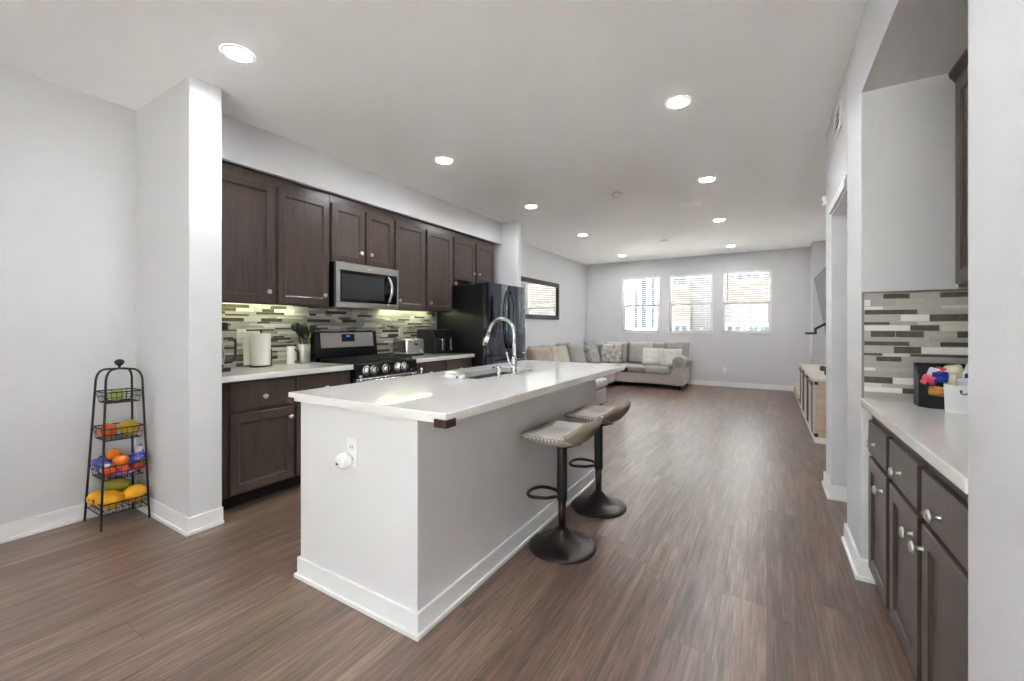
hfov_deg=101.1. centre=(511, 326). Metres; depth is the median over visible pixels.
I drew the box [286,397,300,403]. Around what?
guard
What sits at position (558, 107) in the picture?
ceiling
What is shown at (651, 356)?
throw pillow
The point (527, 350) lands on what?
cushion
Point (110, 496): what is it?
melon
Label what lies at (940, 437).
countertop
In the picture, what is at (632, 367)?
seat cushion
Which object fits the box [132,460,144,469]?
orange
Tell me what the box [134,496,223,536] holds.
baseboard
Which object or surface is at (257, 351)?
paper towel holder
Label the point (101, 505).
basket
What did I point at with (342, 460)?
air freshener
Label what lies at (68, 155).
wall
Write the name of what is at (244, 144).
wall
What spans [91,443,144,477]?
bag
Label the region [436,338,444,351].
basket
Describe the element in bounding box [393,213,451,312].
upper cabinet
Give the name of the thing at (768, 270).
window blind
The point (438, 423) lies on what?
guard
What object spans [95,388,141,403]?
basket
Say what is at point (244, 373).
countertop
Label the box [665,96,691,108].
recessed light
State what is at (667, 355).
throw pillow
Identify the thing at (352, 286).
microwave
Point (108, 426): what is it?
tomato
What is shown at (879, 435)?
base cabinet
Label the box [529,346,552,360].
throw pillow
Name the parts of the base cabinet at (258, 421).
drawer, door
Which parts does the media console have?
door, rail, door, door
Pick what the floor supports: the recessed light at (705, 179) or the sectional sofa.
the sectional sofa
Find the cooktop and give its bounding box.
[321,358,416,365]
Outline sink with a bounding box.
[467,372,509,378]
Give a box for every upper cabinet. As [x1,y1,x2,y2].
[222,162,328,306]
[329,194,393,269]
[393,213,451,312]
[452,231,493,283]
[948,47,967,286]
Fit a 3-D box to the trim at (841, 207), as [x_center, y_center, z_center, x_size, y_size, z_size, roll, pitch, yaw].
[2.171,-0.846,2.742,0.106,0.088,0.700,0,0,31]
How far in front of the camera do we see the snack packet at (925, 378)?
1.83 m
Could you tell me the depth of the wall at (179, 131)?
2.65 m
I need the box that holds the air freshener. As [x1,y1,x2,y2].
[335,452,351,468]
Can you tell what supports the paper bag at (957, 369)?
in the desk organizer
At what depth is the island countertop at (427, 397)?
2.17 m
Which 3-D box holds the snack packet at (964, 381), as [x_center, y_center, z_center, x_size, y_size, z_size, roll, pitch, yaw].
[1.851,0.236,1.723,0.042,0.052,0.025,0,0,31]
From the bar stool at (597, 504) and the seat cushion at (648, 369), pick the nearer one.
the bar stool at (597, 504)
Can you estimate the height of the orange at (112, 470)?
0.079 m
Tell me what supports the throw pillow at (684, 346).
on the sectional sofa
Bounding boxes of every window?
[622,278,659,332]
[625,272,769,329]
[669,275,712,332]
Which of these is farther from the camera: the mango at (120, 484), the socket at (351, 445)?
the mango at (120, 484)
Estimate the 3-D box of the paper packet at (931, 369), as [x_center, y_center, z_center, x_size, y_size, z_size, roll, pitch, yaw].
[1.847,0.208,1.835,0.061,0.060,0.019,0,0,41]
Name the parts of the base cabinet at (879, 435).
knob, knob, drawer, door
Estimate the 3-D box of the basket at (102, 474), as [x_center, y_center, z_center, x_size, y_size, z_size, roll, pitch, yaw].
[-2.558,0.916,2.736,0.257,0.090,0.213,0,0,31]
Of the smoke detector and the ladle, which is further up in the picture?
the smoke detector
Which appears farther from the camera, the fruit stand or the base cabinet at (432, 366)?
the base cabinet at (432, 366)
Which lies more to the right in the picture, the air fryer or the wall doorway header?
the wall doorway header
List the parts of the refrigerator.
door, freezer drawer, handle, handle, handle, door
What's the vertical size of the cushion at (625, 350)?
0.512 m
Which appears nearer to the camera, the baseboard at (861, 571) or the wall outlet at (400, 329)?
the baseboard at (861, 571)
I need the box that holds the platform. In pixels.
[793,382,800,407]
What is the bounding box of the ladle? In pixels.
[291,323,300,343]
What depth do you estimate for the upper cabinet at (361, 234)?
4.06 m
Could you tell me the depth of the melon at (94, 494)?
2.67 m
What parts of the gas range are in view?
control plate, knob, knob, panel, oven door, knob, oven handle, knob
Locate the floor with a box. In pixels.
[0,381,916,680]
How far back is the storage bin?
1.73 m
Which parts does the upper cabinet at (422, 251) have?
door, door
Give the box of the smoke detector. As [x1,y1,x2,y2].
[612,192,621,196]
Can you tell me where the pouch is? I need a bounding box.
[963,364,967,377]
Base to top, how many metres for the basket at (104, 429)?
0.081 m
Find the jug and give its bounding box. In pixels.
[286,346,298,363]
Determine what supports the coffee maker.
on the countertop at (244, 373)
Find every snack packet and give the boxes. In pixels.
[920,373,936,384]
[928,386,943,396]
[932,372,948,382]
[936,366,946,371]
[957,378,967,385]
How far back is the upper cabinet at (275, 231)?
3.33 m
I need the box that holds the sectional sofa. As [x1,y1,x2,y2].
[522,341,692,404]
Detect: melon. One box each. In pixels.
[86,490,100,505]
[94,490,123,509]
[123,484,146,501]
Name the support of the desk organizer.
on the countertop at (940, 437)
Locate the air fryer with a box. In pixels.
[417,329,452,353]
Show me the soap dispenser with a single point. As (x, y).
(498, 368)
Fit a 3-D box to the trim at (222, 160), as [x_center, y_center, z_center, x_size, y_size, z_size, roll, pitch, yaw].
[-1.358,-1.198,4.573,0.340,0.008,3.723,0,0,31]
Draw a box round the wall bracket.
[805,323,825,333]
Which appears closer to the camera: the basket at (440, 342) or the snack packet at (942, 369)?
the snack packet at (942, 369)
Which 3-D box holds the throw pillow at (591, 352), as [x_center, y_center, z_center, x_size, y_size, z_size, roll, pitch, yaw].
[1.708,0.605,8.961,0.460,0.438,0.220,0,0,-45]
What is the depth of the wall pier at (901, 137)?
2.03 m
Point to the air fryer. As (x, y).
(435, 340)
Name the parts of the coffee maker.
handle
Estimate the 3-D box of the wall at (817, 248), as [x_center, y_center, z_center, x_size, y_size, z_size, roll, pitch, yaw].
[5.703,-0.135,7.682,0.400,2.770,0.590,0,0,31]
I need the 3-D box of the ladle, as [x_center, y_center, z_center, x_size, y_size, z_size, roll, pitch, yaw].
[-1.935,0.141,3.805,0.072,0.355,0.124,0,0,31]
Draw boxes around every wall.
[0,64,586,524]
[136,75,221,516]
[222,114,501,244]
[435,281,469,328]
[587,247,809,385]
[810,241,825,364]
[826,120,846,486]
[968,0,1023,680]
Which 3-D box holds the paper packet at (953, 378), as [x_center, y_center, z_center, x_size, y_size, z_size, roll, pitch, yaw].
[1.863,0.234,1.780,0.021,0.071,0.029,0,0,-16]
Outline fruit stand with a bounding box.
[83,359,150,531]
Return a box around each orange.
[104,465,117,477]
[106,448,121,459]
[112,454,129,464]
[118,464,132,472]
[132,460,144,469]
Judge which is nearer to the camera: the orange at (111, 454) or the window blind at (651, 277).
the orange at (111, 454)
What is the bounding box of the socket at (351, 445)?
[349,443,353,449]
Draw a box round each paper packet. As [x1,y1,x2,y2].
[927,367,939,375]
[948,373,957,385]
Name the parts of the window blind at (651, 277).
rail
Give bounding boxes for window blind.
[622,276,659,331]
[669,273,712,331]
[723,269,770,332]
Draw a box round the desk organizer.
[914,362,965,408]
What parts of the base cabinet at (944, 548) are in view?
knob, knob, drawer, door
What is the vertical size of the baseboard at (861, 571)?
0.100 m
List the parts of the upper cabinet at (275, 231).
door, door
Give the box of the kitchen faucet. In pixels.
[482,317,518,374]
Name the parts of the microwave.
door glass, handle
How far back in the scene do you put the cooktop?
3.92 m
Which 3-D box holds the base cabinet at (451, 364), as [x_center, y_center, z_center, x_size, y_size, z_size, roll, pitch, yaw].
[-0.866,0.810,5.074,0.662,0.879,0.513,0,0,31]
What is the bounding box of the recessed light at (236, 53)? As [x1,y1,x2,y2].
[219,44,255,63]
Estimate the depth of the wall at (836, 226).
3.04 m
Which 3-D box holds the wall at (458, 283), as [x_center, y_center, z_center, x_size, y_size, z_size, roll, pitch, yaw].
[-1.514,-0.135,4.741,0.100,2.770,3.856,0,0,31]
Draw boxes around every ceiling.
[0,0,866,264]
[861,0,967,92]
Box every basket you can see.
[87,493,146,516]
[89,455,144,481]
[92,422,143,441]
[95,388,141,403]
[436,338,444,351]
[444,338,452,350]
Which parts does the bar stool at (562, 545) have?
panel, seat, backrest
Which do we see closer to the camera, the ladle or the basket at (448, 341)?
the ladle
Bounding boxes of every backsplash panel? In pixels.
[222,303,434,366]
[861,289,967,400]
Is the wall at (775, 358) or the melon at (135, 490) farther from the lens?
the wall at (775, 358)
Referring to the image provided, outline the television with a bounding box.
[814,267,825,334]
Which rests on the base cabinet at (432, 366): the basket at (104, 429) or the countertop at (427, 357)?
the countertop at (427, 357)
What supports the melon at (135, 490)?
in the fruit stand
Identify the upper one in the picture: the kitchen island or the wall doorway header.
the wall doorway header
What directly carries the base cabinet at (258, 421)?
on the floor
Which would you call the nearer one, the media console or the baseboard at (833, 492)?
the baseboard at (833, 492)
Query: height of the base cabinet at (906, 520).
0.855 m
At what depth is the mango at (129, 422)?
2.75 m
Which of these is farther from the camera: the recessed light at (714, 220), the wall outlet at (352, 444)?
the recessed light at (714, 220)
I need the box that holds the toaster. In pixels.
[393,338,423,355]
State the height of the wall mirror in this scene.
0.760 m
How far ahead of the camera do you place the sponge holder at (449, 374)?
2.66 m
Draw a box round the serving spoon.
[298,325,306,343]
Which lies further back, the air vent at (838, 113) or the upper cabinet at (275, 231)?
the upper cabinet at (275, 231)
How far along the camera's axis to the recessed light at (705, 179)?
4.34 m
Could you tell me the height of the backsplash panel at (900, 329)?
0.523 m
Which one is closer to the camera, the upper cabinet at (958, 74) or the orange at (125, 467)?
the upper cabinet at (958, 74)
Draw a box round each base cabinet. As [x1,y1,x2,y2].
[222,376,293,509]
[289,370,349,487]
[416,360,443,373]
[444,357,471,370]
[865,415,893,608]
[888,434,927,680]
[908,463,967,680]
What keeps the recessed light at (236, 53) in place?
in the ceiling at (558, 107)
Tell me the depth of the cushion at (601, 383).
6.38 m
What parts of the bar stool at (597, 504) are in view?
seat, backrest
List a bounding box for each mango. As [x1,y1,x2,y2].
[104,476,130,490]
[118,419,140,434]
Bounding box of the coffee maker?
[222,322,236,371]
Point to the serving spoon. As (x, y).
(302, 332)
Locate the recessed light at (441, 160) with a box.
[435,157,452,163]
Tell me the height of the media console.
0.690 m
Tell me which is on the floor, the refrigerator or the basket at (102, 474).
the refrigerator
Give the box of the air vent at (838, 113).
[834,97,841,141]
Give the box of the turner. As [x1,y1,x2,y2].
[307,325,316,343]
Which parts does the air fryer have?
control panel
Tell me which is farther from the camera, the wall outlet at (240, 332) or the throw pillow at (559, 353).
the throw pillow at (559, 353)
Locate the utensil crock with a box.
[297,344,309,362]
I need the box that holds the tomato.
[97,423,117,437]
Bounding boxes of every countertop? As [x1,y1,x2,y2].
[222,362,352,382]
[288,360,625,422]
[406,352,474,362]
[861,398,967,493]
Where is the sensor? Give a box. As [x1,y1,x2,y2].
[822,196,826,205]
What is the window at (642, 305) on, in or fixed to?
in the wall at (775, 358)
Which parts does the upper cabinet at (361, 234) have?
door, door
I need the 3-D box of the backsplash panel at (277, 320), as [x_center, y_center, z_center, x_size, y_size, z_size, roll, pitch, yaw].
[-1.734,0.058,4.269,0.011,0.543,2.821,0,0,31]
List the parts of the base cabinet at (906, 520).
knob, knob, drawer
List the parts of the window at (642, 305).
sill, sash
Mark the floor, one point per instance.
(726, 559)
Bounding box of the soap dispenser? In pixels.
[492,366,501,376]
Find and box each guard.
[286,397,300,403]
[434,418,455,428]
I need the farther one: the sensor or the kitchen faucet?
the sensor
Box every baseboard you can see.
[0,502,131,543]
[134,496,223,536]
[688,380,793,390]
[822,471,846,501]
[841,523,875,583]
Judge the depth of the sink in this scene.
3.27 m
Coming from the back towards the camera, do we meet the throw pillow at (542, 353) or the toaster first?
the throw pillow at (542, 353)
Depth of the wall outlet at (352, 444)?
1.89 m
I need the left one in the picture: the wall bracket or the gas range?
the gas range
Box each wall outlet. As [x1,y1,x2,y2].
[237,329,245,342]
[347,437,357,467]
[399,328,402,337]
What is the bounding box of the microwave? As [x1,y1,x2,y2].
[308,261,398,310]
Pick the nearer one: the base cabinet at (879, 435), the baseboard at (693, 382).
the base cabinet at (879, 435)
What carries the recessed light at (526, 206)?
in the ceiling at (558, 107)
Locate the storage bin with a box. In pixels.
[943,383,967,413]
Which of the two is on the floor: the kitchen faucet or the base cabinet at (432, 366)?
the base cabinet at (432, 366)
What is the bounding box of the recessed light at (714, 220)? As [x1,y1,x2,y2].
[712,219,725,221]
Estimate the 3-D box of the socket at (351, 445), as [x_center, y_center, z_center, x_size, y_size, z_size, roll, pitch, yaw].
[-0.723,0.542,1.899,0.032,0.028,0.003,0,0,31]
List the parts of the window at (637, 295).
pane, pane, pane, pane, pane, pane, pane, pane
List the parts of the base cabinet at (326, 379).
door, drawer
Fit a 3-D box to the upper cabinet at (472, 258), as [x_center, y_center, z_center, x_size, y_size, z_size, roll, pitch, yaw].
[-0.623,-0.891,5.743,0.384,0.606,0.948,0,0,31]
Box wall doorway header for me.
[831,68,846,210]
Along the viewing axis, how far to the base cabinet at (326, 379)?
3.28 m
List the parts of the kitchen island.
baseboard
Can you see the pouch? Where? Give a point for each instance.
(966, 366)
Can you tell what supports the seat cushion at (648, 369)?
on the sectional sofa
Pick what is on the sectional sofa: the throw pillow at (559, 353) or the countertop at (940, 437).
the throw pillow at (559, 353)
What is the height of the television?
0.893 m
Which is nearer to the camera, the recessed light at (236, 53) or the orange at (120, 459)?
the recessed light at (236, 53)
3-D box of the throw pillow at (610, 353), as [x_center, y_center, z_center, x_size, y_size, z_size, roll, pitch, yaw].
[2.220,0.605,9.422,0.500,0.442,0.219,0,0,23]
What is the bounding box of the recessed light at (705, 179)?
[698,177,715,182]
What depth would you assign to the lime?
2.71 m
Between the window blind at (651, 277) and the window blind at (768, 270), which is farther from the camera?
the window blind at (651, 277)
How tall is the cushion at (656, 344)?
0.512 m
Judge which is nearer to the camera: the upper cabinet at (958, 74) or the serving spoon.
the upper cabinet at (958, 74)
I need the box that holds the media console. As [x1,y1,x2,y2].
[799,364,825,443]
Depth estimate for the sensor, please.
3.29 m
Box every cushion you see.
[526,345,544,359]
[583,341,597,362]
[596,377,607,389]
[605,341,628,362]
[619,363,646,372]
[628,341,654,362]
[644,365,673,373]
[654,342,681,348]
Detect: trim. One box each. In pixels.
[222,160,494,243]
[829,175,846,215]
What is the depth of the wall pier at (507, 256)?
6.11 m
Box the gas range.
[310,331,422,383]
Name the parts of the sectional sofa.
frame, arm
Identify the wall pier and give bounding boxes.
[494,221,520,286]
[847,23,967,559]
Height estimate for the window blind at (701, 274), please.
1.261 m
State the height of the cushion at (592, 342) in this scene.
0.512 m
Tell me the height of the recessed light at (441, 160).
0.005 m
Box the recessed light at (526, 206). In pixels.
[524,205,537,208]
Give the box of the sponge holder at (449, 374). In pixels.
[445,371,464,378]
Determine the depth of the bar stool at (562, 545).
2.34 m
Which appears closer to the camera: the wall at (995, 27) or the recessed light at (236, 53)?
the wall at (995, 27)
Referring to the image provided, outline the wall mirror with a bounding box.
[521,276,558,319]
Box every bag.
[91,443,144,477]
[943,364,963,385]
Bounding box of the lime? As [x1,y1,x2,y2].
[108,389,124,400]
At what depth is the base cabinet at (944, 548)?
1.19 m
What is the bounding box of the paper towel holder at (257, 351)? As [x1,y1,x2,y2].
[243,330,272,366]
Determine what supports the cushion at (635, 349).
on the sectional sofa
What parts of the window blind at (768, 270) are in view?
rail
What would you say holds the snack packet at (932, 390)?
in the desk organizer
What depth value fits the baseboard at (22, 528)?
2.58 m
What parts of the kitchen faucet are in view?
spout, lever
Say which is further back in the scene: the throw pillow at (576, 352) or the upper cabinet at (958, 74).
the throw pillow at (576, 352)
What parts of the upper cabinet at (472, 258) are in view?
door, door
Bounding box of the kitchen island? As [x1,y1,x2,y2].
[294,379,595,641]
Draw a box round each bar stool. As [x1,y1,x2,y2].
[520,416,601,564]
[564,399,630,517]
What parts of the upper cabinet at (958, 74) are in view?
crown moulding, door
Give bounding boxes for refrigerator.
[437,282,524,366]
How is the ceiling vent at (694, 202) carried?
in the ceiling at (558, 107)
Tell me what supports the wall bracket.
attached to the wall
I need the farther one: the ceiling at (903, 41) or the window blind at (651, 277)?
the window blind at (651, 277)
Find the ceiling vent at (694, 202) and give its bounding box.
[679,200,702,206]
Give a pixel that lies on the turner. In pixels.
(312, 327)
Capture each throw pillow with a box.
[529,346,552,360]
[547,345,569,361]
[565,344,585,362]
[583,344,600,363]
[600,344,622,363]
[642,348,663,364]
[661,348,681,366]
[664,342,689,358]
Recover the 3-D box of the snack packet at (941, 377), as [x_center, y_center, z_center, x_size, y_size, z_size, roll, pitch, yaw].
[1.845,0.218,1.812,0.054,0.049,0.030,0,0,42]

